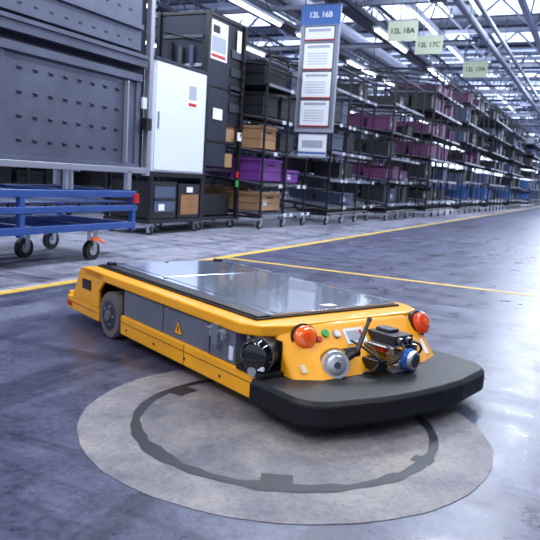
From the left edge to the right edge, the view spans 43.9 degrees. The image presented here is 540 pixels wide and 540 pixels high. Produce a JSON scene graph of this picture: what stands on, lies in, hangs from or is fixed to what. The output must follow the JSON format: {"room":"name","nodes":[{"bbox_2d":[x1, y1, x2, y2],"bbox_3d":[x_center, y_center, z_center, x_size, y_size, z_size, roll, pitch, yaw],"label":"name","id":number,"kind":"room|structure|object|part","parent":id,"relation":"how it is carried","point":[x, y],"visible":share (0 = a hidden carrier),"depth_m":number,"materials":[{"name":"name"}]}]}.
{"room":"warehouse","nodes":[
{"label":"warehouse","id":0,"kind":"room"},
{"bbox_2d":[88,19,402,186],"bbox_3d":[-2.316,-8.042,35.001,0.140,7.600,78.000,7,9,25],"label":"wall","id":1,"kind":"structure","parent":0,"point":[247,57],"depth_m":46.83,"materials":[{"name":"grey"}]},
{"bbox_2d":[0,186,539,539],"bbox_3d":[12.706,-2.287,28.215,34.000,0.103,78.001,7,9,25],"label":"floor","id":2,"kind":"structure","parent":0,"point":[56,360],"depth_m":3.16,"materials":[{"name":"concrete"}]},
{"bbox_2d":[0,166,137,214],"bbox_3d":[-3.704,-2.489,10.820,1.380,3.100,3.605,7,9,25],"label":"rack","id":3,"kind":"object","parent":2,"relation":"on","point":[8,175],"visible":0.16,"depth_m":10.42,"materials":[{"name":"black metal"}]},
{"bbox_2d":[0,184,138,259],"bbox_3d":[-2.222,-0.344,5.143,0.932,0.598,2.730,7,9,25],"label":"cart","id":4,"kind":"object","parent":2,"relation":"on","point":[49,225],"visible":0.99,"depth_m":5.62,"materials":[{"name":"paint"}]},
{"bbox_2d":[0,0,155,189],"bbox_3d":[-2.038,-1.749,5.118,0.948,2.195,2.696,7,9,25],"label":"metal cabinet","id":5,"kind":"object","parent":4,"relation":"on","point":[74,97],"visible":1,"depth_m":5.32,"materials":[{"name":"silver metal"}]},
{"bbox_2d":[103,56,208,234],"bbox_3d":[-1.469,-1.597,8.730,0.742,2.180,1.200,7,9,25],"label":"cabinet","id":6,"kind":"object","parent":2,"relation":"on","point":[179,90],"visible":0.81,"depth_m":8.44,"materials":[{"name":"metal"}]},
{"bbox_2d":[101,51,249,204],"bbox_3d":[-1.898,-2.888,14.479,1.380,3.100,3.605,7,9,25],"label":"rack","id":7,"kind":"object","parent":2,"relation":"on","point":[208,181],"visible":0.02,"depth_m":14.44,"materials":[{"name":"black metal"}]},
{"bbox_2d":[153,9,247,229],"bbox_3d":[-1.033,-2.098,9.724,0.875,2.950,1.105,7,9,25],"label":"equipment rack","id":8,"kind":"object","parent":2,"relation":"on","point":[213,43],"visible":0.63,"depth_m":9.37,"materials":[{"name":"black metal"}]},
{"bbox_2d":[204,59,308,228],"bbox_3d":[-0.278,-2.065,11.091,1.380,2.600,1.925,7,9,25],"label":"rack","id":9,"kind":"object","parent":2,"relation":"on","point":[265,79],"visible":0.56,"depth_m":10.43,"materials":[{"name":"black metal"}]},
{"bbox_2d":[225,95,310,206],"bbox_3d":[-0.136,-3.276,18.049,1.380,3.100,3.605,7,9,25],"label":"rack","id":10,"kind":"object","parent":2,"relation":"on","point":[227,183],"visible":0.08,"depth_m":17.26,"materials":[{"name":"black metal"}]},
{"bbox_2d":[228,149,318,195],"bbox_3d":[0.151,-4.520,25.301,1.380,3.600,6.245,7,9,25],"label":"storage rack","id":11,"kind":"object","parent":2,"relation":"on","point":[251,154],"visible":0.02,"depth_m":23.81,"materials":[{"name":"black metal"}]},
{"bbox_2d":[67,258,484,428],"bbox_3d":[-0.106,0.217,3.032,0.940,0.325,2.090,-3,10,-38],"label":"vehicle","id":12,"kind":"object","parent":2,"relation":"on","point":[308,354],"visible":1,"depth_m":2.45,"materials":[{"name":"yellow paint"}]},
{"bbox_3d":[-0.167,0.059,3.100,0.744,0.016,1.355,-3,10,-38],"label":"deck plate","id":13,"kind":"part","parent":12,"relation":"part of","materials":[{"name":"grey metal"}]},
{"bbox_3d":[-0.142,0.093,3.071,0.880,0.042,1.470,-3,10,-38],"label":"frame","id":14,"kind":"part","parent":12,"relation":"part of","materials":[{"name":"yellow paint"}]},
{"bbox_2d":[290,323,316,347],"bbox_3d":[0.116,0.239,2.330,0.100,0.104,0.081,0,8,-21],"label":"lamp","id":15,"kind":"object","parent":12,"relation":"attached to","point":[302,335],"depth_m":2.30,"materials":[{"name":"orange plastic"}]},
{"bbox_2d":[319,346,349,377],"bbox_3d":[0.218,0.330,2.325,0.120,0.128,0.101,2,8,-14],"label":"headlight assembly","id":16,"kind":"object","parent":12,"relation":"attached to","point":[334,361],"depth_m":2.29,"materials":[{"name":"grey metal"}]},
{"bbox_3d":[0.313,0.246,2.355,0.167,0.145,0.082,-3,10,-38],"label":"control lever","id":17,"kind":"part","parent":12,"relation":"part of","materials":[{"name":"black plastic"}]},
{"bbox_2d":[408,311,429,334],"bbox_3d":[0.593,0.220,2.709,0.105,0.110,0.100,-3,10,-38],"label":"lamp","id":18,"kind":"object","parent":12,"relation":"attached to","point":[418,322],"depth_m":2.67,"materials":[{"name":"orange plastic"}]},
{"bbox_2d":[77,369,493,524],"bbox_3d":[0.049,0.502,2.221,1.321,0.003,1.321,7,9,25],"label":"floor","id":19,"kind":"structure","parent":2,"relation":"on","point":[184,438],"depth_m":1.94,"materials":[{"name":"concrete"}]},
{"bbox_2d":[262,55,377,224],"bbox_3d":[1.062,-2.493,13.308,1.380,3.000,2.645,7,9,25],"label":"rack","id":20,"kind":"object","parent":2,"relation":"on","point":[328,203],"visible":0.59,"depth_m":12.99,"materials":[{"name":"black metal"}]},
{"bbox_2d":[281,130,367,203],"bbox_3d":[1.907,-3.727,22.190,1.380,3.100,4.085,7,9,25],"label":"rack","id":21,"kind":"object","parent":2,"relation":"on","point":[322,184],"visible":0.11,"depth_m":21.16,"materials":[{"name":"black metal"}]},
{"bbox_2d":[340,132,400,204],"bbox_3d":[4.326,-4.260,27.093,1.380,3.100,5.070,7,9,25],"label":"rack","id":22,"kind":"object","parent":2,"relation":"on","point":[376,139],"visible":0.1,"depth_m":26.03,"materials":[{"name":"black metal"}]},
{"bbox_2d":[328,66,425,220],"bbox_3d":[2.578,-2.896,15.779,1.380,3.300,2.670,7,9,25],"label":"rack","id":23,"kind":"object","parent":2,"relation":"on","point":[385,125],"visible":0.67,"depth_m":15.01,"materials":[{"name":"black metal"}]},
{"bbox_2d":[401,47,420,184],"bbox_3d":[5.008,-5.125,23.861,0.400,5.780,0.400,7,9,25],"label":"steel column","id":24,"kind":"structure","parent":2,"relation":"on","point":[412,64],"depth_m":23.55,"materials":[{"name":"metal"}]},
{"bbox_2d":[385,140,442,202],"bbox_3d":[7.228,-4.900,32.972,1.380,3.100,6.245,7,9,25],"label":"rack","id":25,"kind":"object","parent":2,"relation":"on","point":[426,142],"visible":0.09,"depth_m":31.93,"materials":[{"name":"black metal"}]},
{"bbox_2d":[374,66,462,217],"bbox_3d":[4.255,-3.462,18.775,1.380,3.800,3.605,7,9,25],"label":"rack","id":26,"kind":"object","parent":2,"relation":"on","point":[439,106],"visible":0.69,"depth_m":17.74,"materials":[{"name":"black metal"}]},
{"bbox_2d":[417,83,490,213],"bbox_3d":[6.306,-3.981,22.681,1.380,4.000,4.085,7,9,25],"label":"rack","id":27,"kind":"object","parent":2,"relation":"on","point":[472,107],"visible":0.6,"depth_m":22.04,"materials":[{"name":"black metal"}]},
{"bbox_2d":[461,93,477,202],"bbox_3d":[10.293,-6.290,34.571,0.400,5.780,0.400,7,9,25],"label":"steel column","id":28,"kind":"structure","parent":2,"relation":"on","point":[465,168],"depth_m":34.62,"materials":[{"name":"metal"}]},
{"bbox_2d":[452,103,512,211],"bbox_3d":[8.724,-4.532,27.344,1.380,4.100,5.045,7,9,25],"label":"rack","id":29,"kind":"object","parent":2,"relation":"on","point":[497,126],"visible":0.61,"depth_m":26.41,"materials":[{"name":"black metal"}]},
{"bbox_2d":[478,118,528,208],"bbox_3d":[11.373,-5.085,32.489,1.380,4.100,5.070,7,9,25],"label":"rack","id":30,"kind":"object","parent":2,"relation":"on","point":[517,135],"visible":0.57,"depth_m":31.49,"materials":[{"name":"black metal"}]},
{"bbox_2d":[502,132,539,206],"bbox_3d":[15.105,-5.846,39.603,1.380,4.100,7.205,7,9,25],"label":"rack","id":31,"kind":"object","parent":2,"relation":"on","point":[533,148],"visible":0.6,"depth_m":37.54,"materials":[{"name":"black metal"}]},
{"bbox_2d":[535,161,539,205],"bbox_3d":[19.346,-5.992,46.663,1.000,2.960,6.529,7,9,25],"label":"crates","id":32,"kind":"object","parent":2,"relation":"on","point":[539,161],"visible":0.3,"depth_m":44.01,"materials":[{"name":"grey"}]},
{"bbox_2d":[159,0,539,118],"bbox_3d":[13.166,-9.819,27.167,34.000,0.260,78.000,7,9,25],"label":"ceiling","id":33,"kind":"structure","parent":0,"point":[500,12],"depth_m":28.92,"materials":[{"name":"grey metal"}]},
{"bbox_2d":[413,122,539,200],"bbox_3d":[30.136,-9.885,62.539,34.000,7.600,0.100,7,9,25],"label":"wall","id":34,"kind":"structure","parent":0,"point":[508,176],"depth_m":66.53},
{"bbox_2d":[432,133,539,180],"bbox_3d":[30.656,-10.300,62.114,31.200,4.600,0.080,7,9,25],"label":"window","id":35,"kind":"structure","parent":34,"relation":"in","point":[445,165],"depth_m":67.04,"materials":[{"name":"white"}]},
{"bbox_3d":[28.211,-4.140,20.362,0.100,7.600,78.000,7,9,25],"label":"wall","id":36,"kind":"structure","parent":0,"visible":0},
{"bbox_2d":[155,0,539,135],"bbox_3d":[13.368,-8.829,27.736,34.152,1.450,75.039,7,9,25],"label":"roof trusses","id":37,"kind":"object","parent":36,"relation":"attached to","point":[532,27],"visible":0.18,"depth_m":26.50,"materials":[{"name":"metal"}]},
{"bbox_2d":[146,0,539,147],"bbox_3d":[7.268,-7.968,30.843,8.700,1.745,57.006,7,9,25],"label":"gantry","id":38,"kind":"object","parent":37,"relation":"hanging from","point":[352,10],"visible":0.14,"depth_m":17.28,"materials":[{"name":"grey metal"}]},
{"bbox_2d":[294,0,341,157],"bbox_3d":[0.807,-4.061,10.470,0.660,4.550,0.040,7,9,25],"label":"information board","id":39,"kind":"object","parent":38,"relation":"hanging from","point":[320,24],"visible":1,"depth_m":10.59,"materials":[{"name":"paint"}]},
{"bbox_2d":[155,0,539,135],"bbox_3d":[7.345,-8.204,30.776,9.280,1.250,73.000,7,9,25],"label":"ducts","id":40,"kind":"object","parent":38,"relation":"hanging from","point":[346,32],"visible":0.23,"depth_m":20.85,"materials":[{"name":"silver metal"}]},
{"bbox_2d":[387,0,418,41],"bbox_3d":[2.516,-5.368,12.290,0.584,2.260,0.027,7,9,25],"label":"aisle sign","id":41,"kind":"object","parent":40,"relation":"hanging from","point":[398,30],"visible":1,"depth_m":12.41,"materials":[{"name":"green plastic"}]},
{"bbox_2d":[415,2,443,54],"bbox_3d":[3.303,-5.517,13.566,0.584,2.220,0.027,7,9,25],"label":"aisle sign","id":42,"kind":"object","parent":40,"relation":"hanging from","point":[425,44],"visible":0.99,"depth_m":13.68,"materials":[{"name":"green plastic"}]},
{"bbox_2d":[462,2,491,77],"bbox_3d":[4.868,-5.661,15.579,0.584,2.300,0.027,7,9,25],"label":"aisle sign","id":43,"kind":"object","parent":37,"relation":"hanging from","point":[470,68],"visible":1,"depth_m":15.70,"materials":[{"name":"green plastic"}]}
]}

